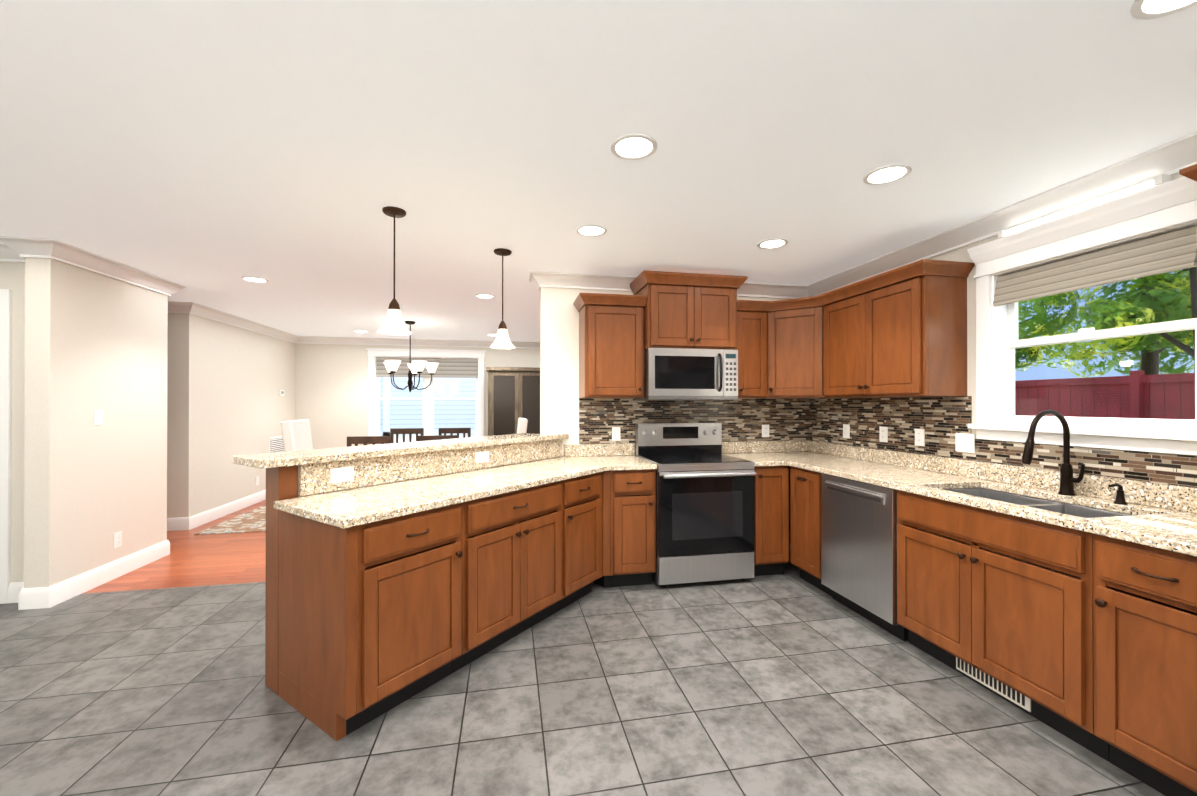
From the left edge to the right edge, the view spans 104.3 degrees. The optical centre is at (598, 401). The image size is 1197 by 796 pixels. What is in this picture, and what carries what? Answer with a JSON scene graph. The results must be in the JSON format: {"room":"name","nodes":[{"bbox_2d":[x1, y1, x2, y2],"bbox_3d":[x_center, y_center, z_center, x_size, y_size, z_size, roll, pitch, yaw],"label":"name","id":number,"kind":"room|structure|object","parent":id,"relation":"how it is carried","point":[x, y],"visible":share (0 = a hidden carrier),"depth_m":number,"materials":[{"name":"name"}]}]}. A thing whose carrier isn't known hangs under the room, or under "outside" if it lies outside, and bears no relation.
{"room":"kitchen","nodes":[
{"label":"kitchen","id":0,"kind":"room"},
{"bbox_2d":[0,262,24,582],"bbox_3d":[-4.525,0.154,3.151,1.380,2.440,0.120,0,0,-11],"label":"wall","id":1,"kind":"structure","parent":0,"point":[12,276],"depth_m":3.19,"materials":[{"name":"paint"}]},
{"bbox_2d":[0,289,11,603],"bbox_3d":[-4.556,0.304,3.072,1.090,2.140,0.022,0,0,-11],"label":"door frame","id":2,"kind":"structure","parent":1,"relation":"attached to","point":[5,414],"depth_m":3.16,"materials":[{"name":"white wood"}]},
{"bbox_2d":[24,257,167,587],"bbox_3d":[-3.845,0.156,3.634,0.140,2.440,1.090,0,0,-11],"label":"wall","id":3,"kind":"structure","parent":0,"point":[94,341],"depth_m":3.41,"materials":[{"name":"paint"}]},
{"bbox_2d":[94,410,102,424],"bbox_3d":[-3.736,0.119,3.477,0.013,0.115,0.072,0,0,-11],"label":"light switch","id":4,"kind":"object","parent":3,"relation":"attached to","point":[98,417],"visible":1,"depth_m":3.47,"materials":[{"name":"white plastic"}]},
{"bbox_2d":[36,540,169,608],"bbox_3d":[-3.778,1.308,3.643,0.036,0.135,1.122,0,0,-11],"label":"baseboard","id":5,"kind":"structure","parent":3,"relation":"attached to","point":[39,597],"depth_m":3.46,"materials":[{"name":"white wood"}]},
{"bbox_2d":[28,237,191,302],"bbox_3d":[-3.741,-1.010,3.658,0.112,0.108,1.274,0,0,-11],"label":"crown molding","id":6,"kind":"structure","parent":3,"relation":"attached to","point":[47,248],"depth_m":3.41,"materials":[{"name":"white wood"}]},
{"bbox_2d":[114,531,121,548],"bbox_3d":[-3.772,1.086,3.650,0.010,0.115,0.072,0,0,-11],"label":"outlet","id":7,"kind":"object","parent":3,"relation":"attached to","point":[118,539],"visible":1,"depth_m":3.65,"materials":[{"name":"white plastic"}]},
{"bbox_2d":[167,313,170,517],"bbox_3d":[-5.074,0.160,4.954,0.990,2.440,0.130,0,0,-11],"label":"wall","id":8,"kind":"structure","parent":0,"point":[169,314],"depth_m":4.98,"materials":[{"name":"paint"}]},
{"bbox_2d":[168,301,183,312],"bbox_3d":[-4.979,-1.006,4.864,1.140,0.108,0.092,0,0,-11],"label":"crown molding","id":9,"kind":"structure","parent":8,"relation":"attached to","point":[173,306],"depth_m":4.95,"materials":[{"name":"white paint"}]},
{"bbox_2d":[167,517,187,530],"bbox_3d":[-4.986,1.312,4.893,1.140,0.135,0.016,0,0,-11],"label":"baseboard","id":10,"kind":"structure","parent":8,"relation":"attached to","point":[181,523],"depth_m":4.98,"materials":[{"name":"white wood"}]},
{"bbox_2d":[82,500,265,593],"bbox_3d":[-1.980,1.414,5.963,7.450,0.060,4.520,0,0,-11],"label":"floor","id":11,"kind":"structure","parent":0,"point":[190,559],"depth_m":3.95,"materials":[{"name":"brown wood"}]},
{"bbox_2d":[194,504,265,534],"bbox_3d":[-2.586,1.379,6.197,3.650,0.010,2.130,0,0,-11],"label":"dining rug","id":12,"kind":"object","parent":11,"relation":"on","point":[253,520],"visible":0.21,"depth_m":5.18,"materials":[{"name":"beige fabric"}]},
{"bbox_2d":[281,419,312,450],"bbox_3d":[-3.301,0.792,5.515,0.636,1.156,0.500,0,0,-11],"label":"dining chair","id":13,"kind":"object","parent":12,"relation":"on","point":[296,434],"visible":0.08,"depth_m":5.33,"materials":[{"name":"white fabric"}]},
{"bbox_2d":[347,436,391,446],"bbox_3d":[-2.546,0.875,5.284,0.450,0.988,0.430,0,0,-11],"label":"dining chair","id":14,"kind":"object","parent":12,"relation":"on","point":[364,440],"visible":0.31,"depth_m":5.08,"materials":[{"name":"brown wood"}]},
{"bbox_2d":[390,428,423,442],"bbox_3d":[-2.723,0.879,6.513,0.450,0.988,0.430,0,0,-11],"label":"dining chair","id":15,"kind":"object","parent":12,"relation":"on","point":[409,431],"visible":0.31,"depth_m":6.69,"materials":[{"name":"brown wood"}]},
{"bbox_2d":[417,435,458,440],"bbox_3d":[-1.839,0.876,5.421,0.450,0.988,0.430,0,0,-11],"label":"dining table","id":16,"kind":"object","parent":12,"relation":"on","point":[430,437],"visible":0.15,"depth_m":5.21,"materials":[{"name":"wood"}]},
{"bbox_2d":[439,428,470,437],"bbox_3d":[-2.075,0.880,6.639,0.450,0.988,0.430,0,0,-11],"label":"dining chair","id":17,"kind":"object","parent":12,"relation":"on","point":[444,431],"visible":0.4,"depth_m":6.82,"materials":[{"name":"brown wood"}]},
{"bbox_2d":[517,418,527,433],"bbox_3d":[-1.253,0.794,6.065,0.636,1.156,0.500,0,0,-11],"label":"dining chair","id":18,"kind":"object","parent":12,"relation":"on","point":[522,425],"visible":0.02,"depth_m":5.87,"materials":[{"name":"white fabric"}]},
{"bbox_2d":[486,367,539,435],"bbox_3d":[-1.373,0.410,7.955,1.060,1.960,0.475,0,0,-11],"label":"china cabinet","id":19,"kind":"object","parent":11,"relation":"on","point":[513,394],"visible":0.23,"depth_m":7.74,"materials":[{"name":"brown wood"}]},
{"bbox_2d":[171,313,294,517],"bbox_3d":[-4.735,0.165,6.253,0.150,2.440,2.550,0,0,-11],"label":"wall","id":20,"kind":"structure","parent":0,"point":[226,402],"depth_m":5.57,"materials":[{"name":"paint"}]},
{"bbox_2d":[188,490,265,529],"bbox_3d":[-4.650,1.317,6.249,0.016,0.135,2.550,0,0,-11],"label":"baseboard","id":21,"kind":"structure","parent":20,"relation":"attached to","point":[194,521],"depth_m":5.62,"materials":[{"name":"white wood"}]},
{"bbox_2d":[184,302,299,342],"bbox_3d":[-4.596,-1.001,6.176,0.092,0.108,2.522,0,0,-11],"label":"crown molding","id":22,"kind":"structure","parent":20,"relation":"attached to","point":[193,308],"depth_m":5.80,"materials":[{"name":"white"}]},
{"bbox_2d":[269,436,284,452],"bbox_3d":[-4.786,0.847,6.958,0.016,0.660,0.560,0,0,-11],"label":"air vent","id":23,"kind":"object","parent":20,"relation":"in","point":[276,443],"visible":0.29,"depth_m":6.89,"materials":[{"name":"white"}]},
{"bbox_2d":[279,390,283,395],"bbox_3d":[-4.794,-0.133,7.032,0.027,0.090,0.120,0,0,-11],"label":"thermostat","id":24,"kind":"object","parent":20,"relation":"attached to","point":[281,392],"visible":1,"depth_m":7.00,"materials":[{"name":"white plastic"}]},
{"bbox_2d":[295,343,539,448],"bbox_3d":[-2.464,0.171,8.068,7.300,2.440,0.150,0,0,-11],"label":"wall","id":25,"kind":"structure","parent":0,"point":[331,392],"depth_m":7.65,"materials":[{"name":"paint"}]},
{"bbox_2d":[300,336,539,348],"bbox_3d":[-1.876,-0.995,8.063,6.150,0.108,0.092,0,0,-11],"label":"crown molding","id":26,"kind":"structure","parent":25,"relation":"attached to","point":[303,339],"depth_m":7.80,"materials":[{"name":"white"}]},
{"bbox_2d":[366,348,485,444],"bbox_3d":[-2.915,-0.047,7.951,1.930,1.675,0.211,0,0,-11],"label":"dining room window","id":27,"kind":"structure","parent":25,"relation":"in","point":[428,398],"depth_m":7.95,"materials":[{"name":"white wood"}]},
{"bbox_2d":[376,357,477,377],"bbox_3d":[-2.911,-0.577,7.936,1.650,0.331,0.034,0,0,-11],"label":"blinds","id":28,"kind":"object","parent":27,"relation":"attached to","point":[456,368],"visible":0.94,"depth_m":7.97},
{"bbox_2d":[298,457,558,496],"bbox_3d":[-0.944,0.841,3.109,0.135,1.066,1.998,0,0,34],"label":"wall","id":29,"kind":"structure","parent":0,"point":[387,483],"depth_m":2.53,"materials":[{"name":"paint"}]},
{"bbox_2d":[330,467,353,482],"bbox_3d":[-1.316,0.376,2.390,0.010,0.072,0.115,0,0,34],"label":"outlet","id":30,"kind":"object","parent":29,"relation":"attached to","point":[344,474],"visible":1,"depth_m":2.38,"materials":[{"name":"white plastic"}]},
{"bbox_2d":[475,451,488,462],"bbox_3d":[-0.790,0.379,3.169,0.010,0.072,0.115,0,0,34],"label":"outlet","id":31,"kind":"object","parent":29,"relation":"attached to","point":[481,457],"visible":1,"depth_m":3.16,"materials":[{"name":"white plastic"}]},
{"bbox_2d":[0,550,1164,795],"bbox_3d":[-1.009,1.396,0.956,7.450,0.060,5.680,0,0,-11],"label":"floor","id":32,"kind":"structure","parent":0,"point":[788,682],"depth_m":2.04,"materials":[{"name":"grey tile"}]},
{"bbox_2d":[265,505,376,740],"bbox_3d":[-1.198,0.933,2.024,0.521,0.875,0.451,0,0,-11],"label":"base cabinet","id":33,"kind":"object","parent":32,"relation":"on","point":[367,623],"depth_m":1.94,"materials":[{"name":"brown wood"}]},
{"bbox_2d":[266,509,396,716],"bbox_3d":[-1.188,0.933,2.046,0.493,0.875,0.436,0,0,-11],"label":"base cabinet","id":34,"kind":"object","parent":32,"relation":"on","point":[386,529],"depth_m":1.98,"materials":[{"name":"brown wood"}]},
{"bbox_2d":[277,465,548,655],"bbox_3d":[-1.051,0.840,3.086,1.312,1.068,1.312,0,0,-11],"label":"base cabinet","id":35,"kind":"object","parent":32,"relation":"on","point":[524,512],"depth_m":2.67,"materials":[{"name":"brown wood"}]},
{"bbox_2d":[233,433,634,460],"bbox_3d":[-0.709,0.380,3.024,2.382,0.230,1.590,0,0,-11],"label":"countertop","id":36,"kind":"structure","parent":35,"relation":"on","point":[521,440],"depth_m":3.16,"materials":[{"name":"beige stone"}]},
{"bbox_2d":[722,441,784,466],"bbox_3d":[1.258,0.429,3.874,0.271,0.138,0.651,0,0,-11],"label":"countertop","id":37,"kind":"structure","parent":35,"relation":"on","point":[763,453],"depth_m":4.17,"materials":[{"name":"beige stone"}]},
{"bbox_2d":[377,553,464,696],"bbox_3d":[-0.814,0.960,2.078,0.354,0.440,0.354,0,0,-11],"label":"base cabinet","id":38,"kind":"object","parent":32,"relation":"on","point":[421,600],"depth_m":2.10,"materials":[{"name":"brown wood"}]},
{"bbox_2d":[397,501,468,695],"bbox_3d":[-0.911,0.934,2.438,0.464,0.875,0.492,0,0,-11],"label":"base cabinet","id":39,"kind":"object","parent":32,"relation":"on","point":[445,529],"depth_m":2.18,"materials":[{"name":"brown wood"}]},
{"bbox_2d":[233,449,656,528],"bbox_3d":[-0.599,0.377,2.081,1.762,0.230,0.423,0,0,-11],"label":"countertop","id":40,"kind":"structure","parent":39,"relation":"on","point":[352,507],"depth_m":2.51,"materials":[{"name":"beige stone"}]},
{"bbox_2d":[469,499,480,662],"bbox_3d":[-0.889,0.934,2.471,0.492,0.875,0.464,0,0,-11],"label":"base cabinet","id":41,"kind":"object","parent":32,"relation":"on","point":[474,505],"depth_m":2.35,"materials":[{"name":"brown wood"}]},
{"bbox_2d":[481,537,524,640],"bbox_3d":[-0.552,0.962,2.467,0.270,0.440,0.271,0,0,-11],"label":"base cabinet","id":42,"kind":"object","parent":32,"relation":"on","point":[502,558],"depth_m":2.52,"materials":[{"name":"brown wood"}]},
{"bbox_2d":[549,521,568,612],"bbox_3d":[-0.345,0.963,2.773,0.270,0.440,0.271,0,0,-11],"label":"base cabinet","id":43,"kind":"object","parent":32,"relation":"on","point":[558,531],"depth_m":2.91,"materials":[{"name":"brown wood"}]},
{"bbox_2d":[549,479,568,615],"bbox_3d":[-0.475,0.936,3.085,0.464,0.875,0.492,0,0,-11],"label":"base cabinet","id":44,"kind":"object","parent":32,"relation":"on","point":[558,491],"depth_m":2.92,"materials":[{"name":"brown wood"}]},
{"bbox_2d":[569,478,572,603],"bbox_3d":[-0.452,0.936,3.118,0.493,0.875,0.464,0,0,-11],"label":"base cabinet","id":45,"kind":"object","parent":32,"relation":"on","point":[570,480],"depth_m":3.01,"materials":[{"name":"brown wood"}]},
{"bbox_2d":[573,471,608,601],"bbox_3d":[-0.225,0.938,3.458,0.457,0.875,0.492,0,0,-11],"label":"base cabinet","id":46,"kind":"object","parent":32,"relation":"on","point":[592,489],"depth_m":3.22,"materials":[{"name":"brown wood"}]},
{"bbox_2d":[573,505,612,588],"bbox_3d":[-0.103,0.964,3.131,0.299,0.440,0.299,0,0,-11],"label":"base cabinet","id":47,"kind":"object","parent":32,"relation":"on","point":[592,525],"depth_m":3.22,"materials":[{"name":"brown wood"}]},
{"bbox_2d":[609,470,624,586],"bbox_3d":[-0.054,0.938,3.618,0.337,0.875,0.654,0,0,-11],"label":"base cabinet","id":48,"kind":"object","parent":32,"relation":"on","point":[616,478],"depth_m":3.36,"materials":[{"name":"brown wood"}]},
{"bbox_2d":[636,423,755,585],"bbox_3d":[0.757,0.781,3.731,0.758,1.190,0.689,0,0,-11],"label":"range","id":49,"kind":"object","parent":32,"relation":"on","point":[704,509],"visible":0.96,"depth_m":3.46,"materials":[{"name":"silver metal"}]},
{"bbox_2d":[777,466,822,572],"bbox_3d":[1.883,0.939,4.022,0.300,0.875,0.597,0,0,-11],"label":"base cabinet","id":50,"kind":"object","parent":32,"relation":"on","point":[798,489],"depth_m":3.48,"materials":[{"name":"brown wood"}]},
{"bbox_2d":[773,440,1196,556],"bbox_3d":[1.927,0.426,2.858,0.655,0.138,2.901,0,0,-11],"label":"countertop","id":51,"kind":"structure","parent":50,"relation":"on","point":[1163,516],"depth_m":2.34,"materials":[{"name":"beige stone"}]},
{"bbox_2d":[1022,410,1084,495],"bbox_3d":[2.191,0.248,2.235,0.294,0.416,0.117,0,0,-11],"label":"bronze gooseneck faucet","id":52,"kind":"object","parent":51,"relation":"on","point":[1067,480],"visible":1,"depth_m":2.26,"materials":[{"name":"black metal"}]},
{"bbox_2d":[1108,483,1127,504],"bbox_3d":[2.311,0.409,2.071,0.083,0.092,0.044,0,0,-11],"label":"soap dispenser","id":53,"kind":"object","parent":51,"relation":"on","point":[1120,497],"visible":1,"depth_m":2.07,"materials":[{"name":"black metal"}]},
{"bbox_2d":[821,474,907,640],"bbox_3d":[1.890,0.937,2.994,0.617,0.872,0.617,0,0,-11],"label":"dishwasher","id":54,"kind":"object","parent":32,"relation":"on","point":[858,547],"visible":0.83,"depth_m":2.87,"materials":[{"name":"silver metal"}]},
{"bbox_2d":[0,0,1196,341],"bbox_3d":[-1.499,-1.106,3.095,7.600,0.080,10.350,0,0,-11],"label":"ceiling","id":55,"kind":"structure","parent":0,"point":[210,152],"depth_m":1.85,"materials":[{"name":"paint"}]},
{"bbox_2d":[241,276,268,282],"bbox_3d":[-2.986,-1.058,4.044,0.196,0.008,0.196,0,0,-11],"label":"recessed light","id":56,"kind":"object","parent":55,"relation":"in","point":[254,279],"visible":1,"depth_m":4.04,"materials":[{"name":"white"}]},
{"bbox_2d":[354,330,367,332],"bbox_3d":[-3.550,-1.048,6.950,0.196,0.008,0.196,0,0,-11],"label":"recessed light","id":57,"kind":"object","parent":55,"relation":"in","point":[361,331],"visible":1,"depth_m":6.96,"materials":[{"name":"white plastic"}]},
{"bbox_2d":[377,206,410,334],"bbox_3d":[-1.142,-0.726,2.602,0.178,0.681,0.178,0,0,-11],"label":"pendant light","id":58,"kind":"object","parent":55,"relation":"hanging from","point":[393,324],"visible":1,"depth_m":2.58,"materials":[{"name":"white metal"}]},
{"bbox_2d":[383,321,438,391],"bbox_3d":[-2.490,-0.585,6.161,0.703,0.939,0.680,0,0,-11],"label":"dining chandelier","id":59,"kind":"object","parent":55,"relation":"hanging from","point":[414,366],"visible":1,"depth_m":6.11,"materials":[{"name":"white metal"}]},
{"bbox_2d":[475,294,494,298],"bbox_3d":[-1.141,-1.056,4.667,0.196,0.008,0.196,0,0,-11],"label":"recessed light","id":60,"kind":"object","parent":55,"relation":"in","point":[486,296],"visible":0.98,"depth_m":4.68,"materials":[{"name":"white"}]},
{"bbox_2d":[490,248,514,348],"bbox_3d":[-0.678,-0.724,3.289,0.178,0.681,0.178,0,0,-11],"label":"pendant light","id":61,"kind":"object","parent":55,"relation":"hanging from","point":[502,340],"visible":1,"depth_m":3.26,"materials":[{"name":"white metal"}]},
{"bbox_2d":[576,225,606,236],"bbox_3d":[-0.045,-1.062,2.898,0.196,0.008,0.196,0,0,-11],"label":"recessed light","id":62,"kind":"object","parent":55,"relation":"in","point":[591,230],"visible":1,"depth_m":2.89,"materials":[{"name":"white"}]},
{"bbox_2d":[611,133,656,159],"bbox_3d":[0.149,-1.065,1.953,0.196,0.008,0.196,0,0,-11],"label":"recessed light","id":63,"kind":"object","parent":55,"relation":"in","point":[634,146],"visible":1,"depth_m":1.94,"materials":[{"name":"white"}]},
{"bbox_2d":[757,238,787,248],"bbox_3d":[1.173,-1.061,3.134,0.196,0.008,0.196,0,0,-11],"label":"recessed light","id":64,"kind":"object","parent":55,"relation":"in","point":[773,243],"visible":0.98,"depth_m":3.12,"materials":[{"name":"white"}]},
{"bbox_2d":[863,164,911,184],"bbox_3d":[1.356,-1.065,2.187,0.196,0.008,0.196,0,0,-11],"label":"recessed light","id":65,"kind":"object","parent":55,"relation":"in","point":[887,174],"visible":1,"depth_m":2.18,"materials":[{"name":"white"}]},
{"bbox_2d":[1130,0,1196,19],"bbox_3d":[1.522,-1.068,1.200,0.196,0.008,0.196,0,0,-11],"label":"recessed light","id":66,"kind":"object","parent":55,"relation":"in","point":[1150,9],"visible":1,"depth_m":1.26,"materials":[{"name":"white"}]},
{"bbox_2d":[540,287,801,549],"bbox_3d":[0.737,0.158,4.171,2.500,2.440,0.120,0,0,-11],"label":"wall","id":67,"kind":"structure","parent":0,"point":[559,361],"depth_m":3.91,"materials":[{"name":"paint"}]},
{"bbox_2d":[565,424,573,437],"bbox_3d":[-0.242,0.247,3.912,0.072,0.115,0.013,0,0,-11],"label":"light switch","id":68,"kind":"object","parent":67,"relation":"attached to","point":[569,429],"visible":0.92,"depth_m":3.91,"materials":[{"name":"white plastic"}]},
{"bbox_2d":[529,270,807,298],"bbox_3d":[0.662,-1.008,4.058,2.492,0.108,0.102,0,0,-11],"label":"crown molding","id":69,"kind":"structure","parent":67,"relation":"attached to","point":[539,279],"depth_m":3.95,"materials":[{"name":"white wood"}]},
{"bbox_2d":[635,348,737,399],"bbox_3d":[0.731,-0.218,3.878,0.756,0.405,0.447,0,0,-11],"label":"over-the-range microwave","id":70,"kind":"object","parent":67,"relation":"attached to","point":[687,374],"visible":1,"depth_m":3.70,"materials":[{"name":"silver metal"}]},
{"bbox_2d":[579,398,806,455],"bbox_3d":[0.897,0.224,4.133,2.160,0.507,0.010,0,0,-11],"label":"tile backsplash","id":71,"kind":"structure","parent":67,"relation":"attached to","point":[742,419],"depth_m":4.13,"materials":[{"name":"multicoloured tile"}]},
{"bbox_2d":[612,427,619,440],"bbox_3d":[0.152,0.277,3.979,0.072,0.115,0.010,0,0,-11],"label":"electrical outlet","id":72,"kind":"object","parent":71,"relation":"attached to","point":[615,433],"visible":1,"depth_m":3.98,"materials":[{"name":"white plastic"}]},
{"bbox_2d":[762,425,768,436],"bbox_3d":[1.527,0.268,4.246,0.072,0.115,0.010,0,0,-11],"label":"electrical outlet","id":73,"kind":"object","parent":71,"relation":"attached to","point":[765,430],"visible":1,"depth_m":4.24,"materials":[{"name":"white plastic"}]},
{"bbox_2d":[741,308,756,397],"bbox_3d":[1.671,-0.411,4.106,0.686,0.762,0.368,0,0,-11],"label":"upper cabinet","id":74,"kind":"object","parent":67,"relation":"attached to","point":[749,317],"depth_m":3.89,"materials":[{"name":"brown wood"}]},
{"bbox_2d":[956,657,1030,711],"bbox_3d":[1.850,1.314,2.193,0.007,0.080,0.340,0,0,-11],"label":"air vent register","id":75,"kind":"object","parent":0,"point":[1007,692],"visible":0.56,"depth_m":2.17,"materials":[{"name":"beige metal"}]},
{"bbox_2d":[810,173,1195,487],"bbox_3d":[2.144,0.156,3.874,0.150,2.440,10.200,0,0,-11],"label":"wall","id":76,"kind":"structure","parent":0,"point":[960,254],"depth_m":2.83,"materials":[{"name":"paint"}]},
{"bbox_2d":[757,296,864,397],"bbox_3d":[1.726,-0.412,3.827,0.689,0.762,0.364,0,0,-11],"label":"upper cabinet","id":77,"kind":"object","parent":76,"relation":"attached to","point":[808,347],"depth_m":3.73,"materials":[{"name":"brown wood"}]},
{"bbox_2d":[807,396,1196,487],"bbox_3d":[2.245,0.162,2.922,0.009,0.390,2.903,0,0,-11],"label":"tile backsplash","id":78,"kind":"structure","parent":76,"relation":"attached to","point":[941,420],"depth_m":2.98,"materials":[{"name":"multicoloured tile"}]},
{"bbox_2d":[843,424,849,438],"bbox_3d":[2.054,0.246,3.856,0.010,0.115,0.072,0,0,-11],"label":"electrical outlet","id":79,"kind":"object","parent":78,"relation":"attached to","point":[846,430],"visible":1,"depth_m":3.85,"materials":[{"name":"white plastic"}]},
{"bbox_2d":[879,426,887,441],"bbox_3d":[2.128,0.245,3.473,0.010,0.115,0.072,0,0,-11],"label":"electrical outlet","id":80,"kind":"object","parent":78,"relation":"attached to","point":[883,434],"visible":1,"depth_m":3.47,"materials":[{"name":"white plastic"}]},
{"bbox_2d":[915,429,924,445],"bbox_3d":[2.187,0.244,3.169,0.010,0.115,0.072,0,0,-11],"label":"electrical outlet","id":81,"kind":"object","parent":78,"relation":"attached to","point":[919,437],"visible":1,"depth_m":3.16,"materials":[{"name":"white plastic"}]},
{"bbox_2d":[955,433,974,452],"bbox_3d":[2.246,0.253,2.854,0.013,0.115,0.118,0,0,-11],"label":"light switch","id":82,"kind":"object","parent":78,"relation":"attached to","point":[964,442],"visible":1,"depth_m":2.85,"materials":[{"name":"white plastic"}]},
{"bbox_2d":[808,131,1196,296],"bbox_3d":[2.463,-1.017,1.597,0.092,0.108,5.600,0,0,-11],"label":"crown molding","id":83,"kind":"structure","parent":76,"relation":"attached to","point":[1174,157],"depth_m":2.43,"materials":[{"name":"white wood"}]},
{"bbox_2d":[967,176,1196,455],"bbox_3d":[2.407,-0.345,2.307,0.234,1.132,1.030,0,0,-11],"label":"kitchen window","id":84,"kind":"structure","parent":76,"relation":"in","point":[1167,207],"depth_m":2.31,"materials":[{"name":"white wood"}]},
{"bbox_2d":[993,225,1196,306],"bbox_3d":[2.394,-0.642,2.305,0.066,0.180,0.806,0,0,-11],"label":"blinds","id":85,"kind":"object","parent":84,"relation":"attached to","point":[1166,252],"visible":1,"depth_m":2.20,"materials":[{"name":"beige fabric"}]},
{"bbox_2d":[998,174,1171,237],"bbox_3d":[2.343,-0.942,2.296,0.059,0.036,0.670,0,0,-11],"label":"tube light","id":86,"kind":"object","parent":76,"relation":"attached to","point":[1160,179],"visible":0.85,"depth_m":2.20,"materials":[{"name":"white plastic"}]},
{"label":"outside","id":87,"kind":"structure","parent":0,"visible":0},
{"bbox_3d":[9.111,1.779,4.710,13.850,0.100,22.000,0,0,-11],"label":"ground","id":88,"kind":"structure","parent":87,"visible":0},
{"bbox_2d":[1015,370,1194,419],"bbox_3d":[7.431,0.660,3.369,0.120,2.130,14.000,0,0,-11],"label":"fence","id":89,"kind":"object","parent":88,"relation":"on","point":[1087,404],"depth_m":6.22,"materials":[{"name":"red wood"}]},
{"bbox_2d":[1015,266,1196,377],"bbox_3d":[10.702,-2.252,4.622,8.951,8.074,17.980,0,0,-11],"label":"trees","id":90,"kind":"object","parent":88,"relation":"on","point":[1102,316],"depth_m":8.08,"materials":[{"name":"green plant"}]},
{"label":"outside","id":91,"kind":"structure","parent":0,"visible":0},
{"bbox_3d":[-5.419,1.802,11.350,12.150,0.100,7.430,0,0,-11],"label":"lawn","id":92,"kind":"structure","parent":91,"visible":0},
{"bbox_2d":[379,377,475,437],"bbox_3d":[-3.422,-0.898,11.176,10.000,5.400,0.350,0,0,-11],"label":"window","id":93,"kind":"structure","parent":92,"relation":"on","point":[397,419],"depth_m":10.91,"materials":[{"name":"glass"}]}
]}

